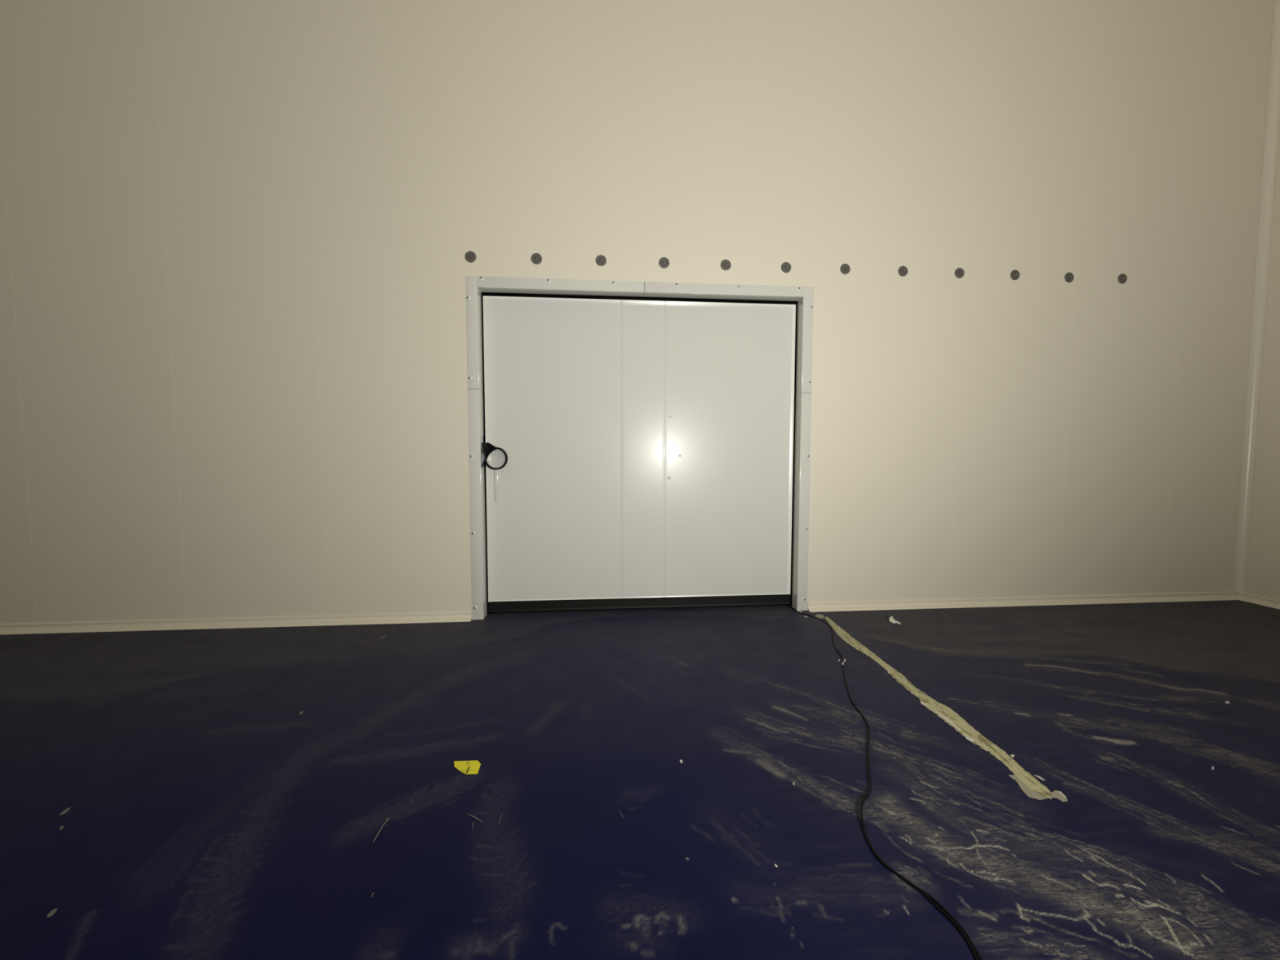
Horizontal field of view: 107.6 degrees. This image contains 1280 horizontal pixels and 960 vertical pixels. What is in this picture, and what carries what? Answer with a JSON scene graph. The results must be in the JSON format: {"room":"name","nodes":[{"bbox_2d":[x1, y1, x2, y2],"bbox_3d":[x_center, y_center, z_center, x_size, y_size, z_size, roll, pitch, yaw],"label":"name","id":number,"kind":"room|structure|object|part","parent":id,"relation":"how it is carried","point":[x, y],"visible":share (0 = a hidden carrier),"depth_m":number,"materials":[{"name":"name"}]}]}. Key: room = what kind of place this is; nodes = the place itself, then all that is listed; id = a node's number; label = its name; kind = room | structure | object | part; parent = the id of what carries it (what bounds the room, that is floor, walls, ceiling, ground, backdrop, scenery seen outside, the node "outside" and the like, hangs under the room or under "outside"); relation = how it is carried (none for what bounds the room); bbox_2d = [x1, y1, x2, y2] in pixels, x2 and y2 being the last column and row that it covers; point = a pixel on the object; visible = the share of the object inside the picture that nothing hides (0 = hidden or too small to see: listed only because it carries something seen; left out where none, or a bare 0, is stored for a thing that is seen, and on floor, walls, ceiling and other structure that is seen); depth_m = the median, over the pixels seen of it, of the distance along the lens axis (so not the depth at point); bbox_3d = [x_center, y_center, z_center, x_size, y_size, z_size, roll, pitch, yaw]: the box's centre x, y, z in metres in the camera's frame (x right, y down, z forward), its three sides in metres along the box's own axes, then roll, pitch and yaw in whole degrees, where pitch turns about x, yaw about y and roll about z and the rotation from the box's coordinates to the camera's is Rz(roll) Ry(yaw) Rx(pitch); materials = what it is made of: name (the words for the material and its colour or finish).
{"room":"cold storage room","nodes":[
{"label":"cold storage room","id":0,"kind":"room"},
{"bbox_2d":[0,0,1274,623],"bbox_3d":[-0.856,-2.035,4.181,14.200,6.600,0.125,0,3,-5],"label":"wall","id":1,"kind":"structure","parent":0,"point":[236,236],"depth_m":4.14,"materials":[{"name":"beige paint"}]},
{"bbox_2d":[0,611,471,635],"bbox_3d":[-4.723,1.240,3.954,6.428,0.077,0.049,0,3,-5],"label":"baseboard","id":2,"kind":"structure","parent":1,"relation":"attached to","point":[452,616],"depth_m":4.06,"materials":[{"name":"beige plastic"}]},
{"bbox_2d":[464,251,475,262],"bbox_3d":[-1.471,-1.938,4.065,0.096,0.096,0.014,0,3,-5],"label":"bolt","id":3,"kind":"object","parent":1,"relation":"attached to","point":[470,256],"visible":1,"depth_m":4.07,"materials":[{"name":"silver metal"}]},
{"bbox_2d":[530,253,542,264],"bbox_3d":[-0.908,-1.944,4.112,0.096,0.096,0.014,0,3,-5],"label":"bolt","id":4,"kind":"object","parent":1,"relation":"attached to","point":[536,258],"visible":1,"depth_m":4.11,"materials":[{"name":"silver metal"}]},
{"bbox_2d":[595,254,606,266],"bbox_3d":[-0.346,-1.949,4.158,0.096,0.096,0.014,0,3,-5],"label":"bolt","id":5,"kind":"object","parent":1,"relation":"attached to","point":[601,260],"visible":1,"depth_m":4.16,"materials":[{"name":"silver metal"}]},
{"bbox_2d":[480,292,797,613],"bbox_3d":[0.034,-0.273,4.416,3.100,3.053,0.119,0,3,-5],"label":"door","id":6,"kind":"structure","parent":1,"relation":"in","point":[640,451],"depth_m":4.42,"materials":[{"name":"white metal"}]},
{"bbox_3d":[-1.349,-0.240,4.277,0.124,0.204,0.050,0,3,-5],"label":"pull arm","id":7,"kind":"part","parent":6,"relation":"part of","materials":[{"name":"black plastic"}]},
{"bbox_3d":[-1.309,-0.196,4.265,0.206,0.206,0.032,0,3,-5],"label":"ring pull","id":8,"kind":"part","parent":6,"relation":"part of","materials":[{"name":"black plastic"}]},
{"bbox_3d":[-1.309,-0.197,4.271,0.175,0.175,0.021,0,3,-5],"label":"pull plate","id":9,"kind":"part","parent":6,"relation":"part of","materials":[{"name":"grey metal"}]},
{"bbox_2d":[465,275,813,619],"bbox_3d":[0.040,-0.266,4.343,3.136,3.043,0.138,0,3,-5],"label":"trim","id":10,"kind":"structure","parent":1,"relation":"attached to","point":[475,285],"depth_m":4.24,"materials":[{"name":"white metal"}]},
{"bbox_3d":[-1.472,-1.292,4.167,0.100,0.976,0.125,0,3,-5],"label":"frame","id":11,"kind":"part","parent":10,"relation":"part of","materials":[{"name":"white metal"}]},
{"bbox_3d":[-1.473,0.229,4.251,0.100,2.063,0.125,0,3,-5],"label":"frame","id":12,"kind":"part","parent":10,"relation":"part of","materials":[{"name":"white metal"}]},
{"bbox_3d":[-1.414,-0.257,4.236,0.016,0.287,0.106,0,3,-5],"label":"striker plate","id":13,"kind":"part","parent":10,"relation":"part of","materials":[{"name":"silver metal"}]},
{"bbox_3d":[-0.698,-1.734,4.206,1.467,0.095,0.126,0,3,-5],"label":"frame","id":14,"kind":"part","parent":10,"relation":"part of","materials":[{"name":"white metal"}]},
{"bbox_3d":[0.774,-1.740,4.328,1.479,0.095,0.126,0,3,-5],"label":"frame","id":15,"kind":"part","parent":10,"relation":"part of","materials":[{"name":"white metal"}]},
{"bbox_3d":[1.552,0.216,4.502,0.100,2.064,0.125,0,3,-5],"label":"frame","id":16,"kind":"part","parent":10,"relation":"part of","materials":[{"name":"white metal"}]},
{"bbox_3d":[1.553,-1.305,4.418,0.100,0.975,0.125,0,3,-5],"label":"frame","id":17,"kind":"part","parent":10,"relation":"part of","materials":[{"name":"white metal"}]},
{"bbox_2d":[658,257,669,268],"bbox_3d":[0.217,-1.951,4.205,0.096,0.096,0.014,0,3,-5],"label":"bolt","id":18,"kind":"object","parent":1,"relation":"attached to","point":[664,262],"visible":1,"depth_m":4.21,"materials":[{"name":"silver metal"}]},
{"bbox_2d":[720,259,730,270],"bbox_3d":[0.780,-1.953,4.251,0.096,0.096,0.014,0,3,-5],"label":"bolt","id":19,"kind":"object","parent":1,"relation":"attached to","point":[725,264],"visible":1,"depth_m":4.25,"materials":[{"name":"silver metal"}]},
{"bbox_2d":[781,262,791,272],"bbox_3d":[1.342,-1.952,4.298,0.096,0.096,0.014,0,3,-5],"label":"bolt","id":20,"kind":"object","parent":1,"relation":"attached to","point":[785,267],"visible":1,"depth_m":4.30,"materials":[{"name":"silver metal"}]},
{"bbox_2d":[840,263,850,274],"bbox_3d":[1.905,-1.958,4.345,0.096,0.096,0.014,0,3,-5],"label":"bolt","id":21,"kind":"object","parent":1,"relation":"attached to","point":[845,268],"visible":1,"depth_m":4.35,"materials":[{"name":"silver metal"}]},
{"bbox_2d":[897,266,907,276],"bbox_3d":[2.467,-1.959,4.391,0.096,0.096,0.014,0,3,-5],"label":"bolt","id":22,"kind":"object","parent":1,"relation":"attached to","point":[903,270],"visible":1,"depth_m":4.39,"materials":[{"name":"silver metal"}]},
{"bbox_2d":[955,267,964,278],"bbox_3d":[3.030,-1.962,4.438,0.096,0.096,0.014,0,3,-5],"label":"bolt","id":23,"kind":"object","parent":1,"relation":"attached to","point":[959,272],"visible":1,"depth_m":4.44,"materials":[{"name":"silver metal"}]},
{"bbox_2d":[1010,269,1019,279],"bbox_3d":[3.593,-1.964,4.485,0.096,0.096,0.014,0,3,-5],"label":"bolt","id":24,"kind":"object","parent":1,"relation":"attached to","point":[1015,274],"visible":1,"depth_m":4.49,"materials":[{"name":"silver metal"}]},
{"bbox_2d":[807,591,1239,612],"bbox_3d":[3.912,1.207,4.670,4.616,0.077,0.049,0,3,-5],"label":"baseboard","id":25,"kind":"structure","parent":1,"relation":"attached to","point":[1229,595],"depth_m":4.66,"materials":[{"name":"beige plastic"}]},
{"bbox_2d":[1064,272,1074,282],"bbox_3d":[4.155,-1.960,4.532,0.096,0.096,0.014,0,3,-5],"label":"bolt","id":26,"kind":"object","parent":1,"relation":"attached to","point":[1068,277],"visible":1,"depth_m":4.53,"materials":[{"name":"silver metal"}]},
{"bbox_2d":[1117,273,1127,284],"bbox_3d":[4.718,-1.968,4.578,0.096,0.096,0.014,0,3,-5],"label":"bolt","id":27,"kind":"object","parent":1,"relation":"attached to","point":[1122,277],"visible":1,"depth_m":4.58,"materials":[{"name":"silver metal"}]},
{"bbox_2d":[0,600,1279,959],"bbox_3d":[-0.199,1.700,-3.569,14.440,0.001,16.420,0,3,-5],"label":"floor","id":28,"kind":"structure","parent":0,"point":[208,817],"depth_m":2.09,"materials":[{"name":"blue plastic"}]},
{"bbox_2d":[46,907,57,917],"bbox_3d":[-1.922,1.414,1.534,0.019,0.003,0.033,0,3,-5],"label":"flake","id":29,"kind":"object","parent":28,"relation":"on","point":[52,912],"visible":1,"depth_m":1.53,"materials":[{"name":"grey"}]},
{"bbox_2d":[59,807,70,815],"bbox_3d":[-2.412,1.389,1.967,0.018,0.003,0.046,-1,3,-18],"label":"flake","id":30,"kind":"object","parent":28,"relation":"on","point":[65,811],"visible":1,"depth_m":1.97,"materials":[{"name":"grey"}]},
{"bbox_2d":[373,817,389,841],"bbox_3d":[-1.033,1.393,1.871,0.006,0.006,0.118,0,3,-2],"label":"straw","id":31,"kind":"object","parent":28,"relation":"on","point":[388,818],"visible":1,"depth_m":1.86,"materials":[{"name":"grey"}]},
{"bbox_2d":[453,760,480,773],"bbox_3d":[-0.835,1.375,2.242,0.137,0.003,0.100,0,3,-5],"label":"paper scrap","id":32,"kind":"object","parent":28,"relation":"on","point":[464,766],"visible":1,"depth_m":2.25,"materials":[{"name":"yellow paper"}]},
{"bbox_2d":[786,604,982,959],"bbox_3d":[1.270,1.330,2.960,0.404,0.019,3.468,1,3,9],"label":"cable","id":33,"kind":"object","parent":28,"relation":"on","point":[928,896],"visible":0.99,"depth_m":1.68,"materials":[{"name":"black plastic"}]},
{"bbox_2d":[888,616,901,624],"bbox_3d":[2.271,1.248,4.183,0.079,0.047,0.088,0,3,-5],"label":"scrap","id":34,"kind":"object","parent":28,"relation":"on","point":[891,619],"visible":1,"depth_m":4.18,"materials":[{"name":"white paper"}]},
{"bbox_2d":[811,611,1067,801],"bbox_3d":[1.738,1.320,3.263,0.176,0.004,2.482,0,3,-2],"label":"tape","id":35,"kind":"object","parent":28,"relation":"on","point":[1028,784],"visible":1,"depth_m":2.55,"materials":[{"name":"beige"}]},
{"bbox_2d":[1244,124,1279,599],"bbox_3d":[6.941,-1.621,-3.190,0.120,6.600,16.120,0,3,-5],"label":"wall","id":36,"kind":"structure","parent":0,"point":[1263,571],"depth_m":4.64,"materials":[{"name":"beige paint"}]},
{"bbox_2d":[1231,0,1279,592],"bbox_3d":[6.202,-2.094,4.676,0.086,6.526,0.019,3,4,41],"label":"trim","id":37,"kind":"structure","parent":36,"relation":"attached to","point":[1273,113],"depth_m":4.70,"materials":[{"name":"beige plastic"}]},
{"bbox_2d":[1237,591,1279,608],"bbox_3d":[6.859,1.638,-3.072,0.049,0.077,15.968,0,3,-5],"label":"baseboard","id":38,"kind":"structure","parent":36,"relation":"attached to","point":[1248,597],"depth_m":4.71,"materials":[{"name":"beige plastic"}]}
]}

